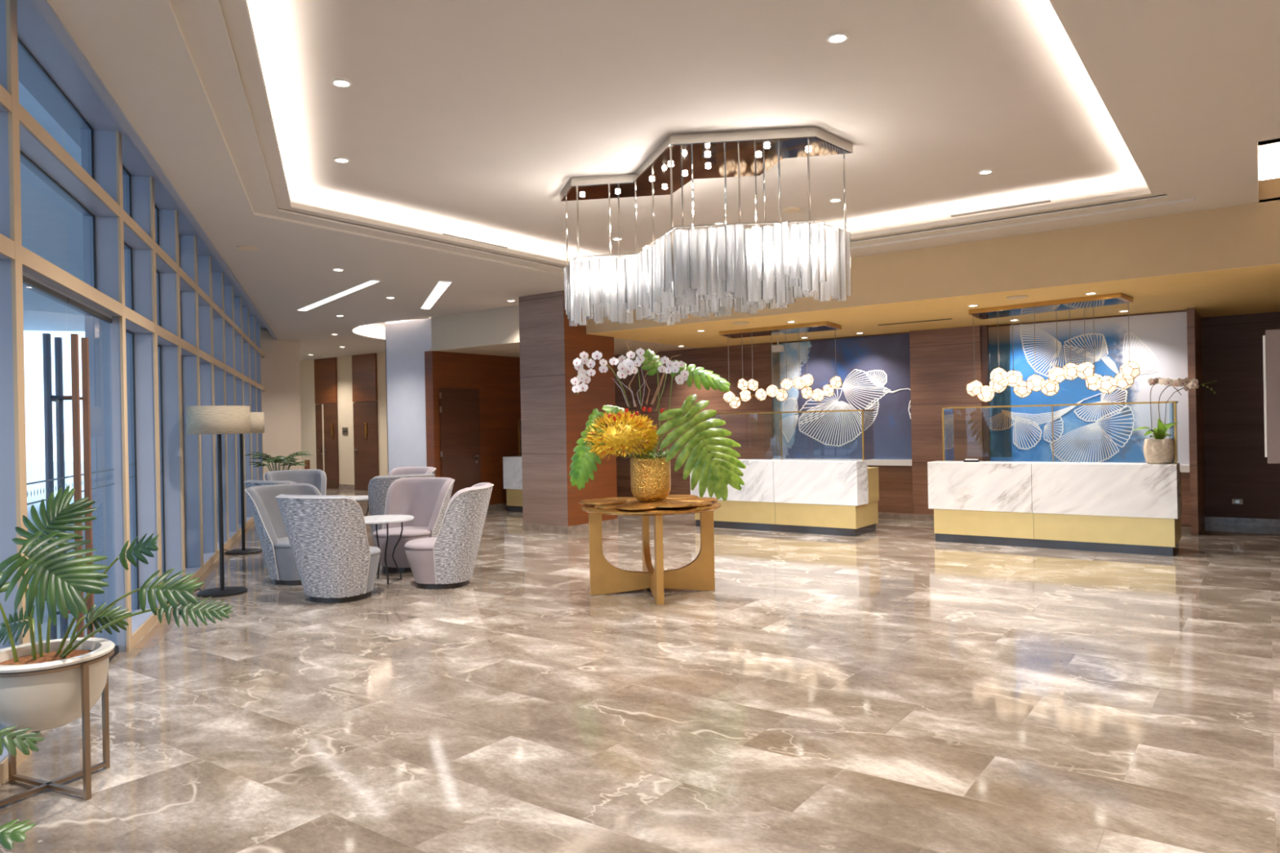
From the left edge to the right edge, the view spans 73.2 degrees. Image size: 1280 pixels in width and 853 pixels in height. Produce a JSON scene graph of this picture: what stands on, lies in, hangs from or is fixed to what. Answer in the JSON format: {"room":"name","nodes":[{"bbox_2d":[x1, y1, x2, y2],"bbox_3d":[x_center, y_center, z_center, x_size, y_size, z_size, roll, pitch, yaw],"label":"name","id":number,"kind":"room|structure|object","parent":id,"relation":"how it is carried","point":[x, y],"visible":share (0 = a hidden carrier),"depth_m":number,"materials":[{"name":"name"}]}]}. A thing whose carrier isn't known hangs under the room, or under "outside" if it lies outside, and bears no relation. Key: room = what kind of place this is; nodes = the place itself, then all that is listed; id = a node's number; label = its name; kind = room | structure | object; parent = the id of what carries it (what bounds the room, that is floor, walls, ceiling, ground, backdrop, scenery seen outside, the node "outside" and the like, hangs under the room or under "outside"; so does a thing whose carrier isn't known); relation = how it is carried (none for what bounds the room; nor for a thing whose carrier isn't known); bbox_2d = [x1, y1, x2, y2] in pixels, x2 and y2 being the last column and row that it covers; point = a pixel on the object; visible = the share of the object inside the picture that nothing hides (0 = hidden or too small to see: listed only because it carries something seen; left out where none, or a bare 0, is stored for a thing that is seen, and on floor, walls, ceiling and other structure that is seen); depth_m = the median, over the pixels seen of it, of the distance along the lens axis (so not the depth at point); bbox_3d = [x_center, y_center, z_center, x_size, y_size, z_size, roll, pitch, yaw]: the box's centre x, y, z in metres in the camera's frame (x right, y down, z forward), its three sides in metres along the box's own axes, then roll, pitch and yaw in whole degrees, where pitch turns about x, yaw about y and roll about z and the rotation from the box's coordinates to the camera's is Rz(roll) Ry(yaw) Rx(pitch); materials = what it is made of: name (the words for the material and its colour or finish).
{"room":"hotel lobby","nodes":[
{"label":"hotel lobby","id":0,"kind":"room"},
{"bbox_2d":[0,637,115,731],"bbox_3d":[-2.516,1.113,3.655,0.499,0.318,0.499,-1,0,36],"label":"pot","id":1,"kind":"object","parent":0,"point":[53,685],"depth_m":3.54,"materials":[{"name":"ceramic"}]},
{"bbox_2d":[261,328,302,480],"bbox_3d":[-7.642,-0.184,17.788,0.500,3.600,1.150,-1,0,36],"label":"wall","id":2,"kind":"structure","parent":0,"point":[281,379],"depth_m":17.73,"materials":[{"name":"paint"}]},
{"bbox_2d":[31,0,277,339],"bbox_3d":[-3.567,-1.835,6.497,0.055,0.014,23.600,-1,0,-19],"label":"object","id":3,"kind":"structure","parent":2,"relation":"attached to","point":[43,6],"depth_m":5.15,"materials":[{"name":"grey metal"}]},
{"bbox_2d":[133,522,256,649],"bbox_3d":[-5.484,1.584,11.796,0.130,0.002,12.200,-1,0,-19],"label":"trim","id":4,"kind":"structure","parent":2,"relation":"attached to","point":[159,630],"depth_m":7.93,"materials":[{"name":"wood"}]},
{"bbox_2d":[255,323,265,480],"bbox_3d":[-7.551,-0.185,17.051,0.227,3.600,1.134,-1,0,-19],"label":"window","id":5,"kind":"structure","parent":2,"relation":"in","point":[258,328],"depth_m":16.55,"materials":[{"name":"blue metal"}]},
{"bbox_2d":[299,352,387,484],"bbox_3d":[-5.505,-0.131,20.717,10.300,3.400,0.200,-1,0,36],"label":"wall","id":6,"kind":"structure","parent":0,"point":[344,385],"depth_m":22.12,"materials":[{"name":"beige paint"}]},
{"bbox_2d":[314,357,337,404],"bbox_3d":[-8.213,-1.192,22.520,0.930,1.180,0.050,-1,0,36],"label":"panel","id":7,"kind":"object","parent":6,"relation":"attached to","point":[325,369],"visible":1,"depth_m":22.47,"materials":[{"name":"wood"}]},
{"bbox_2d":[315,404,339,488],"bbox_3d":[-8.196,0.518,22.502,0.930,2.200,0.099,-1,0,36],"label":"door","id":8,"kind":"structure","parent":6,"relation":"in","point":[326,447],"depth_m":22.47,"materials":[{"name":"brown wood"}]},
{"bbox_2d":[342,427,348,434],"bbox_3d":[-7.554,0.117,22.076,0.220,0.180,0.024,-1,0,36],"label":"wall plaque","id":9,"kind":"object","parent":6,"relation":"attached to","point":[344,430],"visible":1,"depth_m":22.07,"materials":[{"name":"metal"}]},
{"bbox_2d":[338,484,354,489],"bbox_3d":[-6.104,1.521,21.043,8.900,0.120,0.020,-1,0,36],"label":"baseboard","id":10,"kind":"structure","parent":6,"relation":"attached to","point":[340,486],"depth_m":22.06,"materials":[{"name":"stone"}]},
{"bbox_2d":[351,353,377,402],"bbox_3d":[-6.893,-1.216,21.557,0.940,1.180,0.050,-1,0,36],"label":"panel","id":11,"kind":"object","parent":6,"relation":"attached to","point":[364,366],"visible":1,"depth_m":21.51,"materials":[{"name":"wood"}]},
{"bbox_2d":[352,401,378,490],"bbox_3d":[-6.875,0.494,21.539,0.940,2.200,0.099,-1,0,36],"label":"door","id":12,"kind":"structure","parent":6,"relation":"in","point":[366,450],"depth_m":21.55,"materials":[{"name":"brown wood"}]},
{"bbox_2d":[385,318,431,473],"bbox_3d":[-3.673,-0.267,15.729,1.260,3.620,1.300,-1,0,36],"label":"pillar","id":13,"kind":"structure","parent":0,"point":[407,341],"depth_m":15.25,"materials":[{"name":"paint"}]},
{"bbox_2d":[385,325,388,475],"bbox_3d":[-4.190,-0.258,16.106,0.020,3.620,1.300,-1,0,36],"label":"trim","id":14,"kind":"structure","parent":13,"relation":"attached to","point":[385,326],"depth_m":15.58,"materials":[{"name":"paint"}]},
{"bbox_2d":[424,351,520,505],"bbox_3d":[-2.628,0.108,16.000,0.200,2.830,3.240,-1,0,36],"label":"wall","id":15,"kind":"structure","parent":0,"point":[496,378],"depth_m":15.63,"materials":[{"name":"wood"}]},
{"bbox_2d":[439,387,480,499],"bbox_3d":[-3.125,0.434,15.056,0.102,2.200,0.920,-1,0,36],"label":"door","id":16,"kind":"structure","parent":15,"relation":"in","point":[459,408],"depth_m":15.05,"materials":[{"name":"brown wood"}]},
{"bbox_2d":[487,502,507,511],"bbox_3d":[-2.513,1.471,15.938,0.020,0.100,3.240,-1,0,36],"label":"baseboard","id":17,"kind":"structure","parent":15,"relation":"attached to","point":[499,506],"depth_m":15.79,"materials":[{"name":"wood"}]},
{"bbox_2d":[431,305,519,350],"bbox_3d":[-2.370,-1.594,13.892,2.750,0.570,0.200,-1,0,36],"label":"wall","id":18,"kind":"structure","parent":0,"point":[499,325],"depth_m":13.98,"materials":[{"name":"paint"}]},
{"bbox_2d":[518,290,617,526],"bbox_3d":[-1.053,-0.252,12.749,0.865,3.300,1.130,-1,0,36],"label":"column","id":19,"kind":"structure","parent":0,"point":[553,417],"depth_m":12.30,"materials":[{"name":"wood"}]},
{"bbox_2d":[0,488,1279,852],"bbox_3d":[-4.418,1.629,9.518,25.200,0.120,18.463,-1,0,36],"label":"floor","id":20,"kind":"structure","parent":0,"point":[893,687],"depth_m":4.50,"materials":[{"name":"stone"}]},
{"bbox_2d":[0,84,25,786],"bbox_3d":[-2.813,-0.252,3.436,0.227,3.600,1.133,-1,0,-19],"label":"window","id":21,"kind":"structure","parent":20,"relation":"on","point":[6,245],"depth_m":3.90,"materials":[{"name":"blue glass"}]},
{"bbox_2d":[0,724,44,849],"bbox_3d":[-2.521,1.024,2.447,1.755,1.041,0.520,-1,0,-4],"label":"philodendron","id":22,"kind":"object","parent":20,"relation":"on","point":[18,830],"visible":1,"depth_m":2.51,"materials":[{"name":"plant"}]},
{"bbox_2d":[0,0,122,759],"bbox_3d":[-3.339,-0.245,4.948,0.227,3.600,2.092,-1,0,-19],"label":"window","id":23,"kind":"structure","parent":20,"relation":"on","point":[23,140],"depth_m":4.02,"materials":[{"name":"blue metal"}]},
{"bbox_2d":[22,275,84,733],"bbox_3d":[-3.138,0.402,4.516,0.165,2.300,0.953,-1,0,-19],"label":"door","id":24,"kind":"structure","parent":23,"relation":"attached to","point":[46,345],"depth_m":4.87,"materials":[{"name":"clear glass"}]},
{"bbox_2d":[22,270,111,318],"bbox_3d":[-3.329,-0.756,4.994,0.040,0.023,1.980,-1,0,-19],"label":"door frame","id":25,"kind":"structure","parent":23,"relation":"attached to","point":[24,273],"depth_m":4.87,"materials":[{"name":"grey metal"}]},
{"bbox_2d":[53,297,119,662],"bbox_3d":[-3.464,0.407,5.453,0.165,2.300,1.011,-1,0,-19],"label":"door","id":26,"kind":"structure","parent":23,"relation":"attached to","point":[58,340],"depth_m":5.09,"materials":[{"name":"clear glass"}]},
{"bbox_2d":[0,485,234,806],"bbox_3d":[-2.322,0.899,3.717,1.229,1.278,0.614,-1,0,-8],"label":"potted plant","id":27,"kind":"object","parent":20,"relation":"on","point":[49,684],"visible":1,"depth_m":3.57,"materials":[{"name":"plant"}]},
{"bbox_2d":[80,128,159,652],"bbox_3d":[-3.865,-0.237,6.460,0.227,3.600,1.134,-1,0,-19],"label":"window","id":28,"kind":"structure","parent":20,"relation":"on","point":[107,341],"depth_m":5.95,"materials":[{"name":"blue glass"}]},
{"bbox_2d":[122,174,179,616],"bbox_3d":[-4.234,-0.232,7.519,0.227,3.600,1.134,-1,0,-19],"label":"window","id":29,"kind":"structure","parent":20,"relation":"on","point":[146,263],"depth_m":7.00,"materials":[{"name":"blue glass"}]},
{"bbox_2d":[155,208,202,586],"bbox_3d":[-4.602,-0.227,8.578,0.227,3.600,1.134,-1,0,-19],"label":"window","id":30,"kind":"structure","parent":20,"relation":"on","point":[171,285],"depth_m":8.07,"materials":[{"name":"blue glass"}]},
{"bbox_2d":[179,235,216,574],"bbox_3d":[-4.971,-0.222,9.637,0.227,3.600,1.134,-1,0,-19],"label":"window","id":31,"kind":"structure","parent":20,"relation":"on","point":[190,300],"depth_m":9.13,"materials":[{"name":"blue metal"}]},
{"bbox_2d":[197,255,228,559],"bbox_3d":[-5.339,-0.216,10.696,0.227,3.600,1.134,-1,0,-19],"label":"window","id":32,"kind":"structure","parent":20,"relation":"on","point":[206,313],"depth_m":10.19,"materials":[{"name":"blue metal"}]},
{"bbox_2d":[186,405,250,597],"bbox_3d":[-3.986,0.688,8.086,0.641,1.750,0.578,-1,0,36],"label":"floor lamp","id":33,"kind":"object","parent":20,"relation":"on","point":[219,420],"visible":0.9,"depth_m":7.91,"materials":[{"name":"fabric"}]},
{"bbox_2d":[212,271,237,546],"bbox_3d":[-5.708,-0.211,11.755,0.227,3.600,1.134,-1,0,-19],"label":"window","id":34,"kind":"structure","parent":20,"relation":"on","point":[218,294],"depth_m":11.25,"materials":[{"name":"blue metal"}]},
{"bbox_2d":[223,285,245,537],"bbox_3d":[-6.077,-0.206,12.815,0.227,3.600,1.134,-1,0,-19],"label":"window","id":35,"kind":"structure","parent":20,"relation":"on","point":[233,526],"depth_m":12.31,"materials":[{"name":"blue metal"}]},
{"bbox_2d":[233,297,253,528],"bbox_3d":[-6.445,-0.201,13.874,0.227,3.600,1.134,-1,0,-19],"label":"window","id":36,"kind":"structure","parent":20,"relation":"on","point":[239,340],"depth_m":13.37,"materials":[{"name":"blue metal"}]},
{"bbox_2d":[223,412,264,555],"bbox_3d":[-5.032,0.703,10.792,0.641,1.750,0.578,-1,0,36],"label":"floor lamp","id":37,"kind":"object","parent":20,"relation":"on","point":[257,419],"visible":0.6,"depth_m":10.76,"materials":[{"name":"black metal"}]},
{"bbox_2d":[242,306,256,521],"bbox_3d":[-6.814,-0.195,14.933,0.227,3.600,1.134,-1,0,-19],"label":"window","id":38,"kind":"structure","parent":20,"relation":"on","point":[246,320],"depth_m":14.43,"materials":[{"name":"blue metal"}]},
{"bbox_2d":[248,315,261,480],"bbox_3d":[-7.183,-0.190,15.992,0.227,3.600,1.134,-1,0,-19],"label":"window","id":39,"kind":"structure","parent":20,"relation":"on","point":[253,352],"depth_m":15.49,"materials":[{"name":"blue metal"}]},
{"bbox_2d":[244,480,296,488],"bbox_3d":[-4.091,1.083,10.040,0.816,0.956,0.832,-1,0,30],"label":"armchair","id":40,"kind":"object","parent":20,"relation":"on","point":[248,483],"visible":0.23,"depth_m":9.66,"materials":[{"name":"grey fabric"}]},
{"bbox_2d":[245,451,313,471],"bbox_3d":[-5.530,0.980,13.220,1.022,1.206,1.010,-1,0,36],"label":"leafy plant","id":41,"kind":"object","parent":20,"relation":"on","point":[273,460],"visible":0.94,"depth_m":13.12,"materials":[{"name":"green plant"}]},
{"bbox_2d":[244,483,321,585],"bbox_3d":[-3.465,1.073,8.697,0.832,0.956,0.816,-1,0,30],"label":"armchair","id":42,"kind":"object","parent":20,"relation":"on","point":[273,539],"visible":0.62,"depth_m":8.45,"materials":[{"name":"grey fabric"}]},
{"bbox_2d":[263,469,326,495],"bbox_3d":[-4.732,1.092,11.913,0.816,0.956,0.832,-1,0,-30],"label":"armchair","id":43,"kind":"object","parent":20,"relation":"on","point":[317,477],"visible":0.17,"depth_m":12.19,"materials":[{"name":"grey fabric"}]},
{"bbox_2d":[304,459,310,469],"bbox_3d":[-5.979,1.095,15.502,0.240,0.985,0.240,-1,0,-21],"label":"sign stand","id":44,"kind":"object","parent":20,"relation":"on","point":[308,466],"visible":0.2,"depth_m":15.49,"materials":[{"name":"wood"}]},
{"bbox_2d":[275,494,380,603],"bbox_3d":[-2.733,1.061,7.696,0.816,0.956,0.832,-1,0,22],"label":"armchair","id":45,"kind":"object","parent":20,"relation":"on","point":[335,562],"visible":1,"depth_m":7.42,"materials":[{"name":"grey fabric"}]},
{"bbox_2d":[346,495,368,515],"bbox_3d":[-3.726,1.235,11.202,0.620,0.629,0.620,-1,0,13],"label":"side table","id":46,"kind":"object","parent":20,"relation":"on","point":[357,498],"visible":0.2,"depth_m":11.15,"materials":[{"name":"white stone"}]},
{"bbox_2d":[364,515,413,584],"bbox_3d":[-2.542,1.217,8.502,0.620,0.629,0.620,-1,0,13],"label":"side table","id":47,"kind":"object","parent":20,"relation":"on","point":[375,519],"visible":0.79,"depth_m":8.46,"materials":[{"name":"white stone"}]},
{"bbox_2d":[368,473,435,546],"bbox_3d":[-2.996,1.061,10.694,0.816,0.956,0.832,-1,0,-35],"label":"armchair","id":48,"kind":"object","parent":20,"relation":"on","point":[379,486],"visible":0.36,"depth_m":10.32,"materials":[{"name":"grey fabric"}]},
{"bbox_2d":[387,466,436,475],"bbox_3d":[-3.352,1.065,12.163,0.816,0.956,0.832,-1,0,30],"label":"armchair","id":49,"kind":"object","parent":20,"relation":"on","point":[400,470],"visible":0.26,"depth_m":12.48,"materials":[{"name":"grey fabric"}]},
{"bbox_2d":[373,477,454,572],"bbox_3d":[-2.485,1.053,9.367,0.816,0.956,0.832,-1,0,24],"label":"armchair","id":50,"kind":"object","parent":20,"relation":"on","point":[427,500],"visible":0.83,"depth_m":9.51,"materials":[{"name":"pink fabric"}]},
{"bbox_2d":[404,482,493,589],"bbox_3d":[-1.840,1.043,8.322,0.832,0.956,0.816,-1,0,0],"label":"armchair","id":51,"kind":"object","parent":20,"relation":"on","point":[447,560],"visible":1,"depth_m":8.04,"materials":[{"name":"grey fabric"}]},
{"bbox_2d":[502,418,522,511],"bbox_3d":[-1.475,0.678,15.292,1.820,1.648,0.860,-1,0,36],"label":"reception desk","id":52,"kind":"object","parent":20,"relation":"on","point":[512,465],"depth_m":15.36,"materials":[{"name":"white stone"}]},
{"bbox_2d":[522,518,617,533],"bbox_3d":[-1.022,1.448,12.753,0.880,0.100,1.150,-1,0,36],"label":"baseboard","id":53,"kind":"structure","parent":20,"relation":"on","point":[533,527],"depth_m":12.30,"materials":[{"name":"stone"}]},
{"bbox_2d":[578,494,720,604],"bbox_3d":[0.107,1.071,7.717,1.250,0.828,1.250,-1,0,36],"label":"display table","id":54,"kind":"object","parent":20,"relation":"on","point":[699,575],"visible":0.9,"depth_m":7.65,"materials":[{"name":"brown wood"}]},
{"bbox_2d":[568,338,746,502],"bbox_3d":[0.138,-0.061,7.750,1.555,1.448,0.713,-1,0,-6],"label":"flower vase","id":55,"kind":"object","parent":54,"relation":"on","point":[651,475],"visible":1,"depth_m":7.57,"materials":[{"name":"gold metal"}]},
{"bbox_2d":[689,409,879,536],"bbox_3d":[2.018,0.616,12.225,2.560,1.648,0.861,-1,0,36],"label":"reception desk","id":56,"kind":"object","parent":20,"relation":"on","point":[833,497],"depth_m":11.62,"materials":[{"name":"white stone"}]},
{"bbox_2d":[927,400,1182,556],"bbox_3d":[4.854,0.565,10.195,2.615,1.648,0.861,-1,0,36],"label":"reception desk","id":57,"kind":"object","parent":20,"relation":"on","point":[1108,507],"depth_m":9.78,"materials":[{"name":"white stone"}]},
{"bbox_2d":[963,458,979,462],"bbox_3d":[4.012,0.411,10.423,0.170,0.036,0.080,-1,0,36],"label":"tray","id":58,"kind":"object","parent":57,"relation":"on","point":[965,460],"visible":1,"depth_m":10.39,"materials":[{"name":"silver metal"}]},
{"bbox_2d":[1168,402,1173,462],"bbox_3d":[5.893,0.063,9.535,0.023,0.665,0.370,-1,0,36],"label":"post","id":59,"kind":"object","parent":57,"relation":"attached to","point":[1171,404],"visible":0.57,"depth_m":9.39,"materials":[{"name":"metal"}]},
{"bbox_2d":[1133,377,1217,464],"bbox_3d":[5.753,-0.069,9.330,0.927,0.933,0.298,-1,0,-13],"label":"potted orchid","id":60,"kind":"object","parent":57,"relation":"on","point":[1160,451],"visible":1,"depth_m":9.24,"materials":[{"name":"ceramic"}]},
{"bbox_2d":[17,0,1279,360],"bbox_3d":[-0.452,-2.212,11.546,12.167,0.600,30.476,-1,0,-23],"label":"ceiling","id":61,"kind":"structure","parent":0,"point":[1190,88],"depth_m":5.94,"materials":[{"name":"paint"}]},
{"bbox_2d":[236,245,257,250],"bbox_3d":[-4.036,-1.830,8.853,0.200,0.012,0.200,-1,0,36],"label":"ceiling speaker","id":62,"kind":"object","parent":61,"relation":"attached to","point":[239,247],"visible":1,"depth_m":8.83,"materials":[{"name":"beige paint"}]},
{"bbox_2d":[295,279,382,311],"bbox_3d":[-4.340,-1.834,12.216,0.149,0.007,3.402,-1,0,-37],"label":"recessed light","id":63,"kind":"object","parent":61,"relation":"in","point":[371,282],"visible":1,"depth_m":12.03,"materials":[{"name":"white"}]},
{"bbox_2d":[420,280,452,310],"bbox_3d":[-2.946,-1.861,12.355,0.169,0.007,2.782,-1,0,-19],"label":"recessed light","id":64,"kind":"object","parent":61,"relation":"in","point":[441,286],"visible":1,"depth_m":12.11,"materials":[{"name":"white"}]},
{"bbox_2d":[614,342,773,497],"bbox_3d":[0.278,0.052,15.793,4.840,2.830,0.150,-1,0,36],"label":"wall","id":65,"kind":"structure","parent":0,"point":[753,433],"depth_m":14.96,"materials":[{"name":"brown wood"}]},
{"bbox_2d":[247,0,1148,271],"bbox_3d":[-0.348,-2.149,6.043,7.260,0.050,9.430,-1,0,36],"label":"ceiling","id":66,"kind":"structure","parent":0,"point":[469,119],"depth_m":5.76,"materials":[{"name":"paint"}]},
{"bbox_2d":[330,78,351,87],"bbox_3d":[-1.815,-2.089,5.240,0.122,0.009,0.122,-1,0,36],"label":"recessed light","id":67,"kind":"object","parent":66,"relation":"in","point":[341,82],"visible":1,"depth_m":5.24,"materials":[{"name":"white plastic"}]},
{"bbox_2d":[333,157,349,162],"bbox_3d":[-2.333,-2.082,6.735,0.122,0.009,0.122,-1,0,36],"label":"recessed light","id":68,"kind":"object","parent":66,"relation":"in","point":[335,159],"visible":1,"depth_m":6.73,"materials":[{"name":"white plastic"}]},
{"bbox_2d":[443,233,507,248],"bbox_3d":[-1.865,-2.096,9.767,0.060,0.009,0.960,-1,0,36],"label":"ceiling vent","id":69,"kind":"object","parent":66,"relation":"in","point":[443,233],"visible":0.44,"depth_m":9.72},
{"bbox_2d":[560,126,853,325],"bbox_3d":[0.287,-1.511,6.957,2.630,1.246,1.140,-1,0,36],"label":"chandelier","id":70,"kind":"object","parent":66,"relation":"hanging from","point":[676,275],"visible":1,"depth_m":6.54,"materials":[{"name":"glass"}]},
{"bbox_2d":[562,137,850,200],"bbox_3d":[0.281,-2.061,6.995,2.550,0.004,1.108,-1,0,41],"label":"mirror","id":71,"kind":"object","parent":70,"relation":"attached to","point":[711,157],"depth_m":6.72,"materials":[{"name":"silver metal"}]},
{"bbox_2d":[782,207,800,212],"bbox_3d":[1.513,-2.156,8.578,0.180,0.012,0.180,-1,0,36],"label":"ceiling speaker","id":72,"kind":"object","parent":66,"relation":"attached to","point":[788,209],"visible":1,"depth_m":8.56,"materials":[{"name":"beige paint"}]},
{"bbox_2d":[828,198,841,202],"bbox_3d":[1.870,-2.165,8.247,0.122,0.009,0.122,-1,0,36],"label":"recessed light","id":73,"kind":"object","parent":66,"relation":"in","point":[833,200],"visible":1,"depth_m":8.25,"materials":[{"name":"white plastic"}]},
{"bbox_2d":[826,31,848,43],"bbox_3d":[1.091,-2.144,4.755,0.122,0.009,0.122,-1,0,36],"label":"recessed light","id":74,"kind":"object","parent":66,"relation":"in","point":[840,37],"visible":1,"depth_m":4.75,"materials":[{"name":"white plastic"}]},
{"bbox_2d":[977,168,993,174],"bbox_3d":[2.965,-2.185,7.394,0.122,0.009,0.122,-1,0,36],"label":"recessed light","id":75,"kind":"object","parent":66,"relation":"in","point":[988,171],"visible":1,"depth_m":7.40,"materials":[{"name":"white plastic"}]},
{"bbox_2d":[950,200,1050,217],"bbox_3d":[3.629,-2.200,8.706,0.950,0.009,0.060,-1,0,36],"label":"ceiling vent","id":76,"kind":"object","parent":66,"relation":"in","point":[1046,201],"visible":1,"depth_m":8.68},
{"bbox_2d":[429,263,1279,357],"bbox_3d":[3.740,-1.446,12.040,14.900,0.054,4.699,-1,0,36],"label":"ceiling","id":77,"kind":"structure","parent":0,"point":[1254,289],"depth_m":10.75,"materials":[{"name":"paint"}]},
{"bbox_2d":[732,321,748,324],"bbox_3d":[1.326,-1.363,11.363,0.220,0.012,0.220,-1,0,36],"label":"ceiling speaker","id":78,"kind":"object","parent":77,"relation":"attached to","point":[735,322],"visible":1,"depth_m":11.29,"materials":[{"name":"beige paint"}]},
{"bbox_2d":[771,338,783,352],"bbox_3d":[2.186,-1.291,13.682,0.150,0.210,0.120,-1,0,36],"label":"security camera","id":79,"kind":"object","parent":77,"relation":"hanging from","point":[775,348],"visible":0.98,"depth_m":13.64,"materials":[{"name":"white plastic"}]},
{"bbox_2d":[719,321,842,408],"bbox_3d":[1.970,-0.828,12.167,1.916,1.114,0.672,-1,0,36],"label":"pendant light","id":80,"kind":"object","parent":77,"relation":"hanging from","point":[803,382],"visible":1,"depth_m":12.06,"materials":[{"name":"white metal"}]},
{"bbox_2d":[723,325,836,338],"bbox_3d":[1.932,-1.332,12.205,1.712,0.002,0.597,-1,0,36],"label":"mirror","id":81,"kind":"object","parent":80,"relation":"attached to","point":[781,330],"depth_m":12.06,"materials":[{"name":"silver metal"}]},
{"bbox_2d":[877,318,951,325],"bbox_3d":[3.708,-1.412,11.655,1.000,0.009,0.024,-1,0,36],"label":"ceiling vent","id":82,"kind":"object","parent":77,"relation":"in","point":[948,318],"visible":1,"depth_m":11.64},
{"bbox_2d":[1006,295,1028,299],"bbox_3d":[4.128,-1.414,9.431,0.220,0.012,0.220,-1,0,36],"label":"ceiling speaker","id":83,"kind":"object","parent":77,"relation":"attached to","point":[1014,297],"visible":1,"depth_m":9.40,"materials":[{"name":"beige paint"}]},
{"bbox_2d":[966,293,1140,402],"bbox_3d":[4.761,-0.871,10.136,0.689,1.128,1.938,-1,0,-40],"label":"pendant light","id":84,"kind":"object","parent":77,"relation":"hanging from","point":[1000,379],"visible":1,"depth_m":10.01,"materials":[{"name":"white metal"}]},
{"bbox_2d":[973,297,1126,319],"bbox_3d":[4.801,-1.383,10.171,1.656,0.002,0.942,-1,0,36],"label":"mirror","id":85,"kind":"object","parent":84,"relation":"attached to","point":[1066,304],"depth_m":10.03,"materials":[{"name":"silver metal"}]},
{"bbox_2d":[586,177,1279,333],"bbox_3d":[3.880,-1.806,9.210,11.330,0.770,0.300,-1,0,36],"label":"beam","id":86,"kind":"structure","parent":0,"point":[1246,235],"depth_m":8.76,"materials":[{"name":"paint"}]},
{"bbox_2d":[909,325,982,515],"bbox_3d":[4.522,-0.024,12.662,1.010,2.830,0.210,-1,0,36],"label":"wall","id":87,"kind":"structure","parent":0,"point":[942,359],"depth_m":12.62,"materials":[{"name":"brown wood"}]},
{"bbox_2d":[878,512,1191,534],"bbox_3d":[2.621,1.381,13.915,10.600,0.090,0.040,-1,0,36],"label":"baseboard","id":88,"kind":"structure","parent":87,"relation":"attached to","point":[1184,530],"depth_m":12.84,"materials":[{"name":"wood"}]},
{"bbox_2d":[772,309,1190,526],"bbox_3d":[4.618,-0.026,12.666,5.860,2.830,0.090,-1,0,36],"label":"wall","id":89,"kind":"structure","parent":0,"point":[895,482],"depth_m":13.13,"materials":[{"name":"brown wood"}]},
{"bbox_2d":[771,333,911,466],"bbox_3d":[3.146,-0.389,13.628,2.358,1.990,0.080,-1,0,36],"label":"mural","id":90,"kind":"object","parent":89,"relation":"attached to","point":[874,371],"visible":0.87,"depth_m":13.55,"materials":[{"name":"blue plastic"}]},
{"bbox_2d":[987,311,1189,472],"bbox_3d":[5.951,-0.423,11.583,2.418,2.038,0.080,-1,0,36],"label":"mural","id":91,"kind":"object","parent":89,"relation":"attached to","point":[1158,346],"visible":0.89,"depth_m":11.53,"materials":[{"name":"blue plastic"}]},
{"bbox_2d":[1180,472,1190,524],"bbox_3d":[5.995,0.893,11.603,2.390,0.743,0.030,-1,0,36],"label":"boards","id":92,"kind":"object","parent":89,"relation":"attached to","point":[1185,483],"visible":0.04,"depth_m":10.92,"materials":[{"name":"brown wood"}]},
{"bbox_2d":[980,324,990,461],"bbox_3d":[4.978,-0.032,12.354,0.090,2.830,0.170,-1,0,36],"label":"wall","id":93,"kind":"structure","parent":0,"point":[984,329],"depth_m":12.28,"materials":[{"name":"brown wood"}]},
{"bbox_2d":[1186,307,1204,535],"bbox_3d":[7.280,-0.074,11.276,0.080,2.830,1.400,-1,0,36],"label":"wall","id":94,"kind":"structure","parent":0,"point":[1193,318],"depth_m":10.73,"materials":[{"name":"brown wood"}]},
{"bbox_2d":[1201,311,1279,519],"bbox_3d":[9.433,-0.115,10.665,4.120,2.830,0.150,-1,0,36],"label":"wall","id":95,"kind":"structure","parent":0,"point":[1236,466],"depth_m":11.59,"materials":[{"name":"wood"}]},
{"bbox_2d":[1231,498,1243,504],"bbox_3d":[8.039,1.011,11.595,0.120,0.070,0.017,-1,0,36],"label":"wall outlet","id":96,"kind":"object","parent":95,"relation":"attached to","point":[1234,501],"visible":1,"depth_m":11.59,"materials":[{"name":"white plastic"}]},
{"bbox_2d":[1204,515,1279,527],"bbox_3d":[9.366,1.252,10.624,4.020,0.100,0.030,-1,0,36],"label":"baseboard","id":97,"kind":"structure","parent":95,"relation":"attached to","point":[1208,520],"depth_m":11.54,"materials":[{"name":"stone"}]},
{"bbox_3d":[6.476,-0.053,7.933,0.680,2.830,0.550,-1,0,36],"label":"wall pier","id":98,"kind":"object","parent":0,"visible":0},
{"bbox_2d":[1262,328,1279,463],"bbox_3d":[6.193,-0.282,7.745,0.950,1.240,0.080,-1,0,36],"label":"wall panel","id":99,"kind":"object","parent":98,"relation":"attached to","point":[1271,340],"visible":1,"depth_m":7.96,"materials":[{"name":"paint"}]},
{"label":"outside","id":100,"kind":"structure","parent":0,"visible":0},
{"bbox_2d":[26,461,87,642],"bbox_3d":[-24.559,2.039,7.325,38.360,0.120,90.001,-1,0,-19],"label":"paving","id":101,"kind":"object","parent":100,"point":[35,471],"depth_m":21.84,"materials":[{"name":"concrete"}]},
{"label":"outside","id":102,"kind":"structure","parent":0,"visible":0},
{"bbox_2d":[18,80,84,331],"bbox_3d":[-8.151,-2.281,6.704,7.500,0.250,26.000,-1,0,-19],"label":"ceiling","id":103,"kind":"structure","parent":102,"point":[51,228],"depth_m":9.66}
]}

